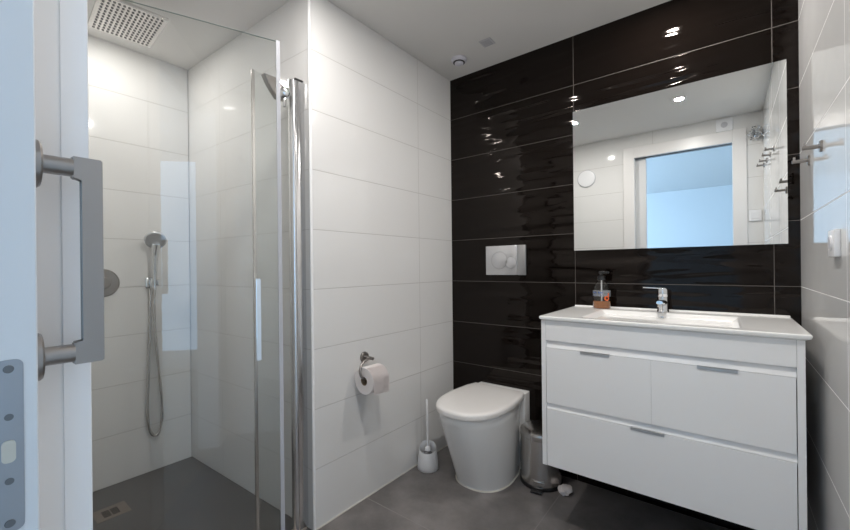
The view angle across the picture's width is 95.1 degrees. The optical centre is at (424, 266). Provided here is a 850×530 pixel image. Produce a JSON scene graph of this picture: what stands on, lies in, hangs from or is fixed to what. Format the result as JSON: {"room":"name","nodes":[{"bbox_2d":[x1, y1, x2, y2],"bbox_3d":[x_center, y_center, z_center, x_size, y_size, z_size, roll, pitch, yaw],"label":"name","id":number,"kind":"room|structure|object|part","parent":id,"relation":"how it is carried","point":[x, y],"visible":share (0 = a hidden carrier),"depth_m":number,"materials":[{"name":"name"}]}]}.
{"room":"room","nodes":[
{"label":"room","id":0,"kind":"room"},
{"bbox_2d":[88,35,190,491],"bbox_3d":[-1.694,0.024,1.924,0.100,2.328,0.928,-1,0,38],"label":"wall","id":1,"kind":"structure","parent":0,"point":[138,102],"depth_m":2.07,"materials":[{"name":"white tile"}]},
{"bbox_2d":[104,269,119,296],"bbox_3d":[-1.602,0.082,1.933,0.033,0.140,0.140,-1,0,38],"label":"shower valve","id":2,"kind":"object","parent":1,"relation":"attached to","point":[111,280],"visible":0.39,"depth_m":1.96,"materials":[{"name":"grey metal"}]},
{"bbox_3d":[-1.599,0.082,1.931,0.026,0.060,0.060,-1,0,38],"label":"knob","id":3,"kind":"part","parent":2,"relation":"part of","materials":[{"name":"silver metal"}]},
{"bbox_2d":[145,278,158,287],"bbox_3d":[-1.466,0.087,2.087,0.058,0.056,0.048,-1,0,38],"label":"bracket","id":4,"kind":"object","parent":1,"relation":"attached to","point":[148,281],"visible":0.88,"depth_m":2.08,"materials":[{"name":"silver metal"}]},
{"bbox_3d":[-1.488,0.088,2.096,0.012,0.056,0.036,-1,0,38],"label":"wall plate","id":5,"kind":"part","parent":4,"relation":"part of","materials":[{"name":"silver metal"}]},
{"bbox_2d":[144,231,166,436],"bbox_3d":[-1.438,0.366,2.073,0.092,1.106,0.096,-1,0,38],"label":"shower","id":6,"kind":"object","parent":1,"relation":"attached to","point":[155,240],"visible":1,"depth_m":2.08,"materials":[{"name":"silver metal"}]},
{"bbox_3d":[-1.434,-0.003,2.071,0.056,0.246,0.042,-1,0,38],"label":"handle","id":7,"kind":"part","parent":6,"relation":"part of","materials":[{"name":"silver metal"}]},
{"bbox_2d":[125,0,284,529],"bbox_3d":[-0.742,0.162,1.118,0.639,1.848,0.037,-1,0,-30],"label":"shower door","id":8,"kind":"structure","parent":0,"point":[277,43],"depth_m":1.28,"materials":[{"name":"clear glass"}]},
{"bbox_3d":[-0.525,0.167,1.227,0.014,0.258,0.007,-1,0,-31],"label":"bar handle","id":9,"kind":"part","parent":8,"relation":"part of","materials":[{"name":"silver metal"}]},
{"bbox_2d":[187,0,294,516],"bbox_3d":[-0.965,0.016,2.038,1.110,2.328,0.148,-1,0,38],"label":"wall","id":10,"kind":"structure","parent":0,"point":[219,85],"depth_m":1.95,"materials":[{"name":"white tile"}]},
{"bbox_2d":[294,0,452,529],"bbox_3d":[-0.191,0.008,2.046,0.100,2.328,1.042,-1,0,38],"label":"wall","id":11,"kind":"structure","parent":0,"point":[381,121],"depth_m":1.88,"materials":[{"name":"white tile"}]},
{"bbox_2d":[307,0,315,529],"bbox_3d":[-0.470,-0.029,1.612,0.015,2.248,0.015,-1,0,38],"label":"trim","id":12,"kind":"structure","parent":11,"relation":"attached to","point":[308,1],"depth_m":1.61,"materials":[{"name":"white metal"}]},
{"bbox_2d":[359,352,373,379],"bbox_3d":[-0.275,0.455,1.790,0.074,0.108,0.113,-1,0,38],"label":"paper holder","id":13,"kind":"object","parent":11,"relation":"attached to","point":[364,356],"visible":0.92,"depth_m":1.79,"materials":[{"name":"grey metal"}]},
{"bbox_3d":[-0.259,0.465,1.778,0.033,0.088,0.113,-1,0,38],"label":"arm","id":14,"kind":"part","parent":13,"relation":"part of","materials":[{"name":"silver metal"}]},
{"bbox_2d":[355,363,388,394],"bbox_3d":[-0.242,0.514,1.780,0.124,0.122,0.100,-1,0,38],"label":"toilet roll","id":15,"kind":"object","parent":13,"relation":"hanging from","point":[376,375],"visible":0.98,"depth_m":1.74,"materials":[{"name":"white paper"}]},
{"bbox_2d":[316,445,447,529],"bbox_3d":[-0.137,1.089,2.016,0.004,0.004,1.038,-1,0,38],"label":"trim","id":16,"kind":"structure","parent":11,"relation":"attached to","point":[446,445],"depth_m":1.84,"materials":[{"name":"grey plastic"}]},
{"bbox_2d":[87,0,669,80],"bbox_3d":[-0.213,-1.206,1.575,2.886,0.100,1.998,-1,0,38],"label":"ceiling","id":17,"kind":"structure","parent":0,"point":[432,32],"depth_m":1.85,"materials":[{"name":"white paint"}]},
{"bbox_2d":[88,0,168,47],"bbox_3d":[-1.199,-1.060,1.564,0.279,0.171,0.216,-1,0,42],"label":"shower head","id":18,"kind":"object","parent":17,"relation":"attached to","point":[123,19],"visible":1,"depth_m":1.55},
{"bbox_2d":[451,55,466,65],"bbox_3d":[0.190,-1.144,2.171,0.088,0.033,0.088,-1,0,38],"label":"ceiling sensor","id":19,"kind":"object","parent":17,"relation":"attached to","point":[457,60],"visible":1,"depth_m":2.15,"materials":[{"name":"grey plastic"}]},
{"bbox_2d":[479,37,494,47],"bbox_3d":[0.321,-1.158,2.009,0.064,0.008,0.064,-1,0,38],"label":"ceiling vent","id":20,"kind":"object","parent":17,"relation":"in","point":[488,41],"visible":1,"depth_m":2.00,"materials":[{"name":"grey plastic"}]},
{"bbox_2d":[93,446,729,529],"bbox_3d":[-0.219,1.132,1.535,2.686,0.080,1.898,-1,0,38],"label":"floor","id":21,"kind":"structure","parent":0,"point":[415,500],"depth_m":1.76,"materials":[{"name":"tile"}]},
{"bbox_2d":[93,501,131,523],"bbox_3d":[-1.414,1.105,1.751,0.114,0.002,0.122,-1,0,38],"label":"floor drain","id":22,"kind":"object","parent":21,"relation":"on","point":[107,513],"visible":0.96,"depth_m":1.75,"materials":[{"name":"silver metal"}]},
{"bbox_2d":[417,440,437,472],"bbox_3d":[0.015,1.024,2.103,0.114,0.132,0.114,-1,0,38],"label":"brush holder","id":23,"kind":"object","parent":21,"relation":"on","point":[427,463],"visible":0.96,"depth_m":2.06,"materials":[{"name":"white plastic"}]},
{"bbox_2d":[424,399,431,453],"bbox_3d":[0.014,0.896,2.103,0.056,0.356,0.056,-1,0,38],"label":"toilet brush","id":24,"kind":"object","parent":23,"relation":"in","point":[427,448],"visible":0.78,"depth_m":2.10,"materials":[{"name":"white plastic"}]},
{"bbox_3d":[0.012,0.845,2.106,0.017,0.254,0.015,-1,0,38],"label":"handle","id":25,"kind":"part","parent":24,"relation":"part of","materials":[{"name":"white plastic"}]},
{"bbox_2d":[436,381,529,492],"bbox_3d":[0.287,0.875,1.995,0.361,0.425,0.540,-1,0,38],"label":"toilet","id":26,"kind":"object","parent":21,"relation":"on","point":[481,422],"visible":0.94,"depth_m":1.86,"materials":[{"name":"white ceramic"}]},
{"bbox_3d":[0.272,0.895,1.975,0.344,0.384,0.458,-1,0,38],"label":"bowl","id":27,"kind":"part","parent":26,"relation":"part of","materials":[{"name":"white ceramic"}]},
{"bbox_3d":[0.262,0.678,1.966,0.361,0.032,0.466,-1,0,38],"label":"lid","id":28,"kind":"part","parent":26,"relation":"part of","materials":[{"name":"white plastic"}]},
{"bbox_2d":[520,420,562,494],"bbox_3d":[0.577,0.943,1.953,0.208,0.281,0.242,-1,0,38],"label":"pedal bin","id":29,"kind":"object","parent":21,"relation":"on","point":[535,475],"visible":0.66,"depth_m":1.89,"materials":[{"name":"silver metal"}]},
{"bbox_3d":[0.586,0.824,1.966,0.203,0.043,0.203,-1,0,38],"label":"lid","id":30,"kind":"part","parent":29,"relation":"part of","materials":[{"name":"silver metal"}]},
{"bbox_2d":[558,484,572,495],"bbox_3d":[0.670,1.064,1.855,0.066,0.038,0.085,-1,0,38],"label":"crumpled tissue","id":31,"kind":"object","parent":21,"relation":"on","point":[564,489],"visible":1,"depth_m":1.84,"materials":[{"name":"white paper"}]},
{"bbox_3d":[-0.763,1.092,1.302,0.038,0.012,0.836,-1,0,38],"label":"sill","id":32,"kind":"structure","parent":21,"relation":"on","visible":0},
{"bbox_2d":[251,69,308,529],"bbox_3d":[-0.570,0.154,1.546,0.061,1.859,0.218,-1,0,31],"label":"screen","id":33,"kind":"object","parent":32,"relation":"on","point":[294,92],"visible":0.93,"depth_m":1.59,"materials":[{"name":"clear glass"}]},
{"bbox_3d":[-0.561,-0.696,1.551,0.048,0.048,0.029,-1,0,-24],"label":"knob","id":34,"kind":"part","parent":33,"relation":"part of","materials":[{"name":"silver metal"}]},
{"bbox_3d":[-0.539,0.157,1.612,0.039,1.854,0.039,-1,0,38],"label":"post","id":35,"kind":"part","parent":33,"relation":"part of","materials":[{"name":"silver metal"}]},
{"bbox_2d":[450,0,801,529],"bbox_3d":[0.821,-0.003,1.982,1.775,2.328,0.100,-1,0,38],"label":"wall","id":36,"kind":"structure","parent":0,"point":[512,183],"depth_m":1.98,"materials":[{"name":"black tile"}]},
{"bbox_2d":[486,245,525,274],"bbox_3d":[0.454,-0.036,2.195,0.245,0.166,0.014,-1,0,38],"label":"flush plate","id":37,"kind":"object","parent":36,"relation":"attached to","point":[508,259],"visible":1,"depth_m":2.19,"materials":[{"name":"grey plastic"}]},
{"bbox_2d":[541,320,806,529],"bbox_3d":[0.930,0.510,1.538,0.781,0.590,0.468,-1,0,38],"label":"vanity cabinet","id":38,"kind":"object","parent":36,"relation":"attached to","point":[714,425],"visible":0.92,"depth_m":1.29,"materials":[{"name":"white wood"}]},
{"bbox_3d":[0.630,0.513,1.774,0.018,0.590,0.465,-1,0,38],"label":"panel","id":39,"kind":"part","parent":38,"relation":"part of","materials":[{"name":"white wood"}]},
{"bbox_3d":[0.643,0.331,1.473,0.104,0.011,0.015,-1,0,38],"label":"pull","id":40,"kind":"part","parent":38,"relation":"part of","materials":[{"name":"grey metal"}]},
{"bbox_3d":[0.647,0.440,1.476,0.372,0.222,0.018,-1,0,38],"label":"drawer","id":41,"kind":"part","parent":38,"relation":"part of","materials":[{"name":"white wood"}]},
{"bbox_3d":[0.782,0.579,1.367,0.104,0.011,0.015,-1,0,38],"label":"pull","id":42,"kind":"part","parent":38,"relation":"part of","materials":[{"name":"grey metal"}]},
{"bbox_3d":[0.795,0.690,1.363,0.740,0.228,0.018,-1,0,38],"label":"drawer","id":43,"kind":"part","parent":38,"relation":"part of","materials":[{"name":"white wood"}]},
{"bbox_2d":[539,305,812,340],"bbox_3d":[0.928,0.241,1.531,0.802,0.103,0.480,-1,0,38],"label":"washbasin","id":44,"kind":"object","parent":38,"relation":"in","point":[726,323],"visible":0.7,"depth_m":1.47,"materials":[{"name":"white ceramic"}]},
{"bbox_2d":[593,271,610,308],"bbox_3d":[0.832,0.109,1.831,0.077,0.176,0.056,-1,0,38],"label":"soap dispenser","id":45,"kind":"object","parent":44,"relation":"on","point":[601,304],"visible":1,"depth_m":1.81,"materials":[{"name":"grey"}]},
{"bbox_2d":[643,287,669,311],"bbox_3d":[0.983,0.142,1.664,0.100,0.108,0.132,-1,0,38],"label":"mixer tap","id":46,"kind":"object","parent":44,"relation":"on","point":[662,302],"visible":1,"depth_m":1.66,"materials":[{"name":"silver metal"}]},
{"bbox_3d":[0.995,0.154,1.636,0.034,0.034,0.102,-1,0,38],"label":"spout","id":47,"kind":"part","parent":46,"relation":"part of","materials":[{"name":"silver metal"}]},
{"bbox_3d":[0.935,0.328,1.245,0.104,0.011,0.015,-1,0,38],"label":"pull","id":48,"kind":"part","parent":38,"relation":"part of","materials":[{"name":"grey metal"}]},
{"bbox_3d":[0.939,0.437,1.248,0.368,0.222,0.018,-1,0,38],"label":"drawer","id":49,"kind":"part","parent":38,"relation":"part of","materials":[{"name":"white wood"}]},
{"bbox_3d":[1.232,0.507,1.305,0.018,0.590,0.465,-1,0,38],"label":"panel","id":50,"kind":"part","parent":38,"relation":"part of","materials":[{"name":"white wood"}]},
{"bbox_2d":[573,59,787,250],"bbox_3d":[1.064,-0.434,1.719,0.792,0.699,0.009,-1,0,38],"label":"wall mirror","id":51,"kind":"object","parent":36,"relation":"attached to","point":[701,163],"visible":1,"depth_m":1.67,"materials":[{"name":"grey mirror"}]},
{"bbox_2d":[798,0,849,529],"bbox_3d":[0.834,-0.003,0.636,0.100,2.328,2.006,-1,0,38],"label":"wall","id":52,"kind":"structure","parent":0,"point":[823,25],"depth_m":1.08,"materials":[{"name":"white tile"}]},
{"bbox_2d":[792,155,809,164],"bbox_3d":[1.258,-0.353,1.302,0.043,0.033,0.033,-1,0,38],"label":"robe hook","id":53,"kind":"object","parent":52,"relation":"attached to","point":[794,161],"visible":1,"depth_m":1.30,"materials":[{"name":"grey metal"}]},
{"bbox_3d":[1.256,-0.353,1.303,0.038,0.011,0.012,-1,0,38],"label":"arm","id":54,"kind":"part","parent":53,"relation":"part of","materials":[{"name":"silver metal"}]},
{"bbox_2d":[801,140,822,151],"bbox_3d":[1.125,-0.347,1.131,0.043,0.033,0.033,-1,0,38],"label":"robe hook","id":55,"kind":"object","parent":52,"relation":"attached to","point":[819,146],"visible":1,"depth_m":1.12,"materials":[{"name":"grey metal"}]},
{"bbox_3d":[1.123,-0.347,1.132,0.038,0.011,0.012,-1,0,38],"label":"arm","id":56,"kind":"part","parent":55,"relation":"part of","materials":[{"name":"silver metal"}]},
{"bbox_2d":[827,229,840,256],"bbox_3d":[1.022,-0.058,0.973,0.016,0.067,0.072,-1,0,38],"label":"wall socket","id":57,"kind":"object","parent":52,"relation":"attached to","point":[834,236],"visible":1,"depth_m":0.95,"materials":[{"name":"white plastic"}]},
{"bbox_3d":[-0.848,0.015,0.744,2.686,2.328,0.108,-1,0,38],"label":"wall","id":58,"kind":"structure","parent":0,"visible":0},
{"bbox_2d":[0,0,104,529],"bbox_3d":[-0.680,0.076,0.634,0.723,2.026,0.101,-1,0,38],"label":"door","id":59,"kind":"structure","parent":58,"relation":"in","point":[24,356],"depth_m":0.40,"materials":[{"name":"white paint"}]},
{"bbox_3d":[-0.416,0.179,0.388,0.001,0.172,0.021,-1,0,38],"label":"lock plate","id":60,"kind":"part","parent":59,"relation":"part of","materials":[{"name":"silver metal"}]},
{"bbox_3d":[-0.700,0.076,0.611,0.720,2.026,0.040,-1,0,38],"label":"panel","id":61,"kind":"part","parent":59,"relation":"part of","materials":[{"name":"white paint"}]},
{"bbox_3d":[-0.420,-0.115,0.442,0.021,0.021,0.028,-1,0,38],"label":"post","id":62,"kind":"part","parent":59,"relation":"part of","materials":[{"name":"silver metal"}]},
{"bbox_3d":[-0.417,0.100,0.442,0.021,0.021,0.028,-1,0,38],"label":"post","id":63,"kind":"part","parent":59,"relation":"part of","materials":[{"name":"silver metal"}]},
{"bbox_3d":[-0.402,-0.007,0.463,0.012,0.242,0.028,-1,0,38],"label":"pull handle","id":64,"kind":"part","parent":59,"relation":"part of","materials":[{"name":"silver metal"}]},
{"bbox_2d":[34,0,92,529],"bbox_3d":[-0.200,0.067,0.246,0.710,2.051,0.119,-1,0,38],"label":"trim","id":65,"kind":"structure","parent":58,"relation":"attached to","point":[60,26],"depth_m":0.48,"materials":[{"name":"white paint"}]},
{"bbox_2d":[87,13,92,500],"bbox_3d":[-0.167,0.024,0.289,0.864,2.135,0.011,-1,0,38],"label":"trim","id":66,"kind":"structure","parent":58,"relation":"attached to","point":[87,13],"depth_m":0.51,"materials":[{"name":"white paint"}]}
]}

